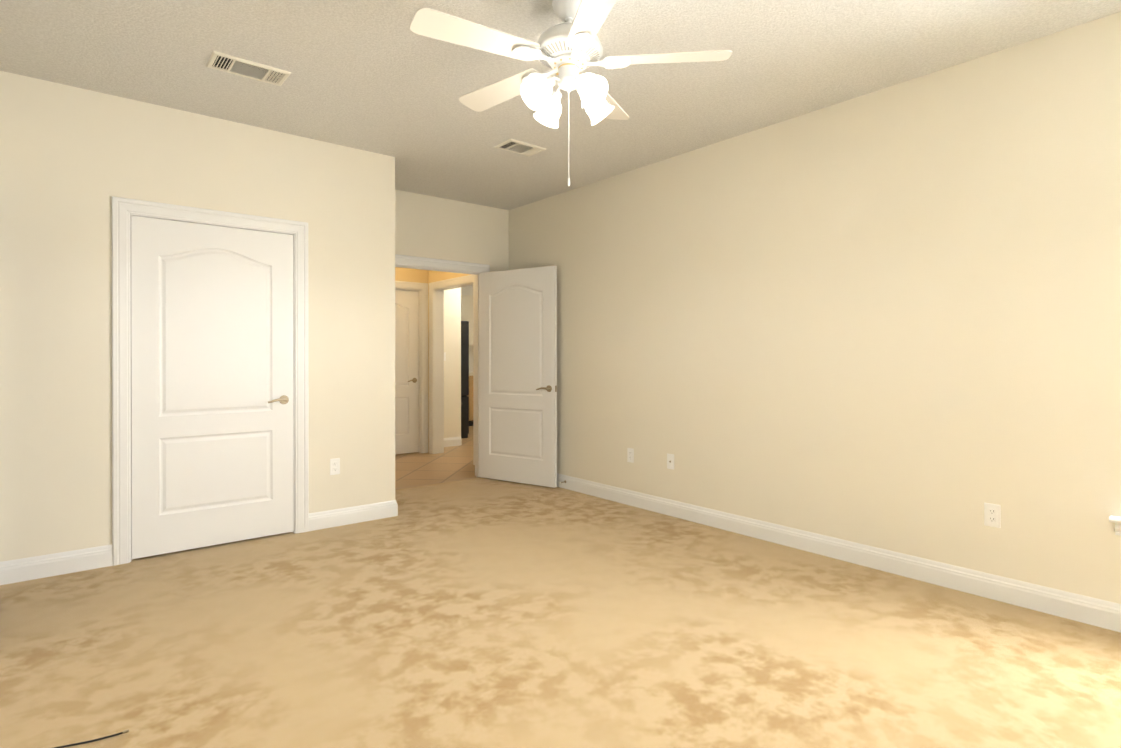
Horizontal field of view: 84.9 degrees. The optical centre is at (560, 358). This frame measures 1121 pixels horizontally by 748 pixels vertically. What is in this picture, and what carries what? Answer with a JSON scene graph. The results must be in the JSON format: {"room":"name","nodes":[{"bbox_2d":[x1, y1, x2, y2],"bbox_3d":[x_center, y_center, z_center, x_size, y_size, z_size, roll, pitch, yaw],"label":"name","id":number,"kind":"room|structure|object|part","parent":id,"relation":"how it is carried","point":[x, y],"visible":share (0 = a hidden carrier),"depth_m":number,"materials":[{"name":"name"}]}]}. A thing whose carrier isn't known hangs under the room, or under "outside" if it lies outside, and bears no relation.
{"room":"empty bedroom","nodes":[
{"label":"empty bedroom","id":0,"kind":"room"},
{"bbox_2d":[0,71,394,561],"bbox_3d":[-2.161,-0.165,3.972,2.255,2.715,0.120,0,0,-39],"label":"wall","id":1,"kind":"structure","parent":0,"point":[73,160],"depth_m":3.53,"materials":[{"name":"beige paint"}]},
{"bbox_2d":[0,544,111,584],"bbox_3d":[-2.788,1.134,3.373,0.521,0.120,0.014,0,0,-39],"label":"baseboard","id":2,"kind":"structure","parent":1,"relation":"attached to","point":[33,568],"depth_m":3.37,"materials":[{"name":"white wood"}]},
{"bbox_2d":[112,196,308,565],"bbox_3d":[-2.207,0.164,3.935,0.950,2.056,0.124,0,0,-39],"label":"door frame","id":3,"kind":"structure","parent":1,"relation":"attached to","point":[130,340],"depth_m":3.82,"materials":[{"name":"white wood"}]},
{"bbox_2d":[131,215,293,558],"bbox_3d":[-2.180,0.168,3.904,0.909,2.020,0.146,0,0,-39],"label":"closet door","id":4,"kind":"structure","parent":1,"relation":"in","point":[212,384],"depth_m":3.86,"materials":[{"name":"white wood"}]},
{"bbox_2d":[330,458,339,474],"bbox_3d":[-1.601,0.766,4.352,0.070,0.115,0.008,0,0,-39],"label":"outlet","id":5,"kind":"object","parent":1,"relation":"attached to","point":[335,466],"visible":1,"depth_m":4.35,"materials":[{"name":"white plastic"}]},
{"bbox_2d":[395,267,427,282],"bbox_3d":[-2.817,-0.174,7.239,2.660,2.715,0.720,0,0,-39],"label":"wall","id":6,"kind":"structure","parent":0,"point":[411,275],"depth_m":7.57,"materials":[{"name":"paint"}]},
{"bbox_2d":[395,290,418,453],"bbox_3d":[-2.137,0.161,7.426,0.909,2.020,0.146,0,0,-39],"label":"hall door","id":7,"kind":"structure","parent":6,"relation":"in","point":[406,371],"depth_m":7.60,"materials":[{"name":"white wood"}]},
{"bbox_2d":[395,281,428,452],"bbox_3d":[-2.124,0.119,7.409,1.094,2.128,0.142,0,0,-39],"label":"door frame","id":8,"kind":"structure","parent":6,"relation":"attached to","point":[423,287],"depth_m":7.67,"materials":[{"name":"white wood"}]},
{"bbox_2d":[395,426,478,489],"bbox_3d":[-1.838,1.211,8.319,5.540,0.060,4.700,0,0,-39],"label":"floor","id":9,"kind":"structure","parent":0,"point":[449,464],"depth_m":6.74,"materials":[{"name":"beige tile"}]},
{"bbox_2d":[461,321,468,438],"bbox_3d":[-1.875,0.308,9.150,0.760,1.740,0.805,0,0,-39],"label":"fridge","id":10,"kind":"object","parent":9,"relation":"on","point":[464,379],"visible":0.25,"depth_m":9.07,"materials":[{"name":"black"}]},
{"bbox_2d":[461,295,472,425],"bbox_3d":[-1.915,0.024,10.693,1.240,2.300,0.650,0,0,-39],"label":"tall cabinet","id":11,"kind":"object","parent":9,"relation":"on","point":[466,307],"visible":0.19,"depth_m":10.84,"materials":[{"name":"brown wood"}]},
{"bbox_2d":[395,189,508,271],"bbox_3d":[-1.186,-0.170,5.861,1.890,2.715,0.120,0,0,-39],"label":"wall","id":12,"kind":"structure","parent":0,"point":[428,226],"depth_m":5.89,"materials":[{"name":"beige paint"}]},
{"bbox_2d":[395,254,489,477],"bbox_3d":[-1.175,0.123,5.859,1.094,2.128,0.142,0,0,-39],"label":"door frame","id":13,"kind":"structure","parent":12,"relation":"attached to","point":[476,274],"depth_m":6.05,"materials":[{"name":"white wood"}]},
{"bbox_2d":[479,266,556,487],"bbox_3d":[-0.424,0.163,5.842,0.919,2.020,0.146,0,0,34],"label":"entry door","id":14,"kind":"structure","parent":13,"relation":"in","point":[518,375],"depth_m":5.80,"materials":[{"name":"white wood"}]},
{"bbox_2d":[444,288,460,437],"bbox_3d":[-1.592,-0.177,8.245,0.510,2.715,0.120,0,0,-39],"label":"wall","id":15,"kind":"structure","parent":0,"point":[452,363],"depth_m":8.28,"materials":[{"name":"beige paint"}]},
{"bbox_2d":[444,436,461,446],"bbox_3d":[-1.454,1.120,8.276,0.260,0.122,0.014,0,0,-39],"label":"baseboard","id":16,"kind":"structure","parent":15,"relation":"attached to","point":[452,441],"depth_m":8.27,"materials":[{"name":"white wood"}]},
{"bbox_2d":[461,286,472,371],"bbox_3d":[-2.357,-0.184,10.853,2.880,2.715,0.120,0,0,-39],"label":"wall","id":17,"kind":"structure","parent":0,"point":[467,290],"depth_m":11.33,"materials":[{"name":"beige paint"}]},
{"bbox_2d":[0,477,1120,747],"bbox_3d":[-0.756,1.227,2.322,5.725,0.060,5.940,0,0,-39],"label":"floor carpet","id":18,"kind":"object","parent":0,"point":[480,613],"visible":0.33,"depth_m":2.55,"materials":[{"name":"beige carpet"}]},
{"bbox_2d":[54,730,128,747],"bbox_3d":[-1.593,1.171,1.863,0.451,0.048,0.153,0,0,-39],"label":"cable","id":19,"kind":"object","parent":18,"relation":"on","point":[105,737],"visible":0.96,"depth_m":1.91,"materials":[{"name":"black plastic"}]},
{"bbox_2d":[0,0,1120,209],"bbox_3d":[-1.136,-1.576,5.044,8.605,0.100,10.640,0,0,-39],"label":"ceiling","id":20,"kind":"structure","parent":0,"point":[378,76],"depth_m":3.18,"materials":[{"name":"white paint"}]},
{"bbox_2d":[206,51,290,85],"bbox_3d":[-1.634,-1.515,3.217,0.365,0.012,0.200,0,0,-39],"label":"ceiling vent","id":21,"kind":"object","parent":20,"relation":"in","point":[220,61],"visible":1,"depth_m":3.20,"materials":[{"name":"beige metal"}]},
{"bbox_2d":[494,139,545,156],"bbox_3d":[-0.289,-1.518,4.423,0.315,0.012,0.205,0,0,-39],"label":"ceiling vent","id":22,"kind":"object","parent":20,"relation":"in","point":[519,147],"visible":1,"depth_m":4.41,"materials":[{"name":"beige metal"}]},
{"bbox_2d":[410,0,731,186],"bbox_3d":[-0.001,-1.126,2.620,1.293,0.786,1.292,0,0,-39],"label":"ceiling fan","id":23,"kind":"object","parent":20,"relation":"hanging from","point":[568,50],"visible":1,"depth_m":2.54,"materials":[{"name":"white wood"}]},
{"bbox_3d":[0.035,-1.096,2.617,0.447,0.132,0.447,0,0,-39],"label":"lamp shade","id":24,"kind":"part","parent":23,"relation":"part of","materials":[{"name":"white glass"}]},
{"bbox_2d":[428,12,1120,603],"bbox_3d":[0.699,-0.168,4.938,0.150,2.715,8.140,0,0,-39],"label":"wall","id":25,"kind":"structure","parent":0,"point":[887,318],"depth_m":3.45,"materials":[{"name":"beige paint"}]},
{"bbox_2d":[429,275,474,464],"bbox_3d":[-1.225,0.119,7.273,0.162,2.128,1.130,0,0,-39],"label":"door frame","id":26,"kind":"structure","parent":25,"relation":"attached to","point":[438,370],"depth_m":7.62,"materials":[{"name":"white wood"}]},
{"bbox_2d":[627,448,633,462],"bbox_3d":[0.568,0.784,4.975,0.008,0.115,0.070,0,0,-39],"label":"electrical outlet","id":27,"kind":"object","parent":25,"relation":"attached to","point":[630,454],"visible":1,"depth_m":4.97,"materials":[{"name":"white plastic"}]},
{"bbox_2d":[667,453,673,469],"bbox_3d":[0.832,0.780,4.648,0.016,0.115,0.070,0,0,-39],"label":"outlet","id":28,"kind":"object","parent":25,"relation":"attached to","point":[670,461],"visible":1,"depth_m":4.65,"materials":[{"name":"white plastic"}]},
{"bbox_2d":[557,473,1120,631],"bbox_3d":[1.215,1.132,4.006,0.241,0.120,5.800,0,0,-39],"label":"baseboard","id":29,"kind":"structure","parent":25,"relation":"attached to","point":[1082,608],"depth_m":3.42,"materials":[{"name":"white wood"}]},
{"bbox_2d":[984,503,1000,527],"bbox_3d":[2.149,0.780,3.052,0.008,0.115,0.070,0,0,-39],"label":"electrical outlet","id":30,"kind":"object","parent":25,"relation":"attached to","point":[992,515],"visible":1,"depth_m":3.05,"materials":[{"name":"white plastic"}]},
{"bbox_2d":[1109,515,1120,523],"bbox_3d":[2.770,0.705,2.326,0.130,0.024,1.020,0,0,-39],"label":"window sill","id":31,"kind":"structure","parent":25,"relation":"attached to","point":[1114,519],"depth_m":2.67,"materials":[{"name":"white wood"}]},
{"bbox_2d":[1115,523,1120,535],"bbox_3d":[2.752,0.746,2.311,0.018,0.058,0.990,0,0,-39],"label":"trim","id":32,"kind":"structure","parent":25,"relation":"attached to","point":[1117,528],"depth_m":2.68,"materials":[{"name":"white wood"}]},
{"bbox_3d":[-1.603,-0.168,4.975,0.120,2.715,0.720,0,0,-39],"label":"wall","id":33,"kind":"structure","parent":0,"visible":0},
{"bbox_2d":[309,500,397,530],"bbox_3d":[-1.651,1.130,4.852,0.925,0.120,0.854,0,0,-39],"label":"baseboard","id":34,"kind":"structure","parent":33,"relation":"attached to","point":[346,516],"depth_m":4.42,"materials":[{"name":"white wood"}]}
]}

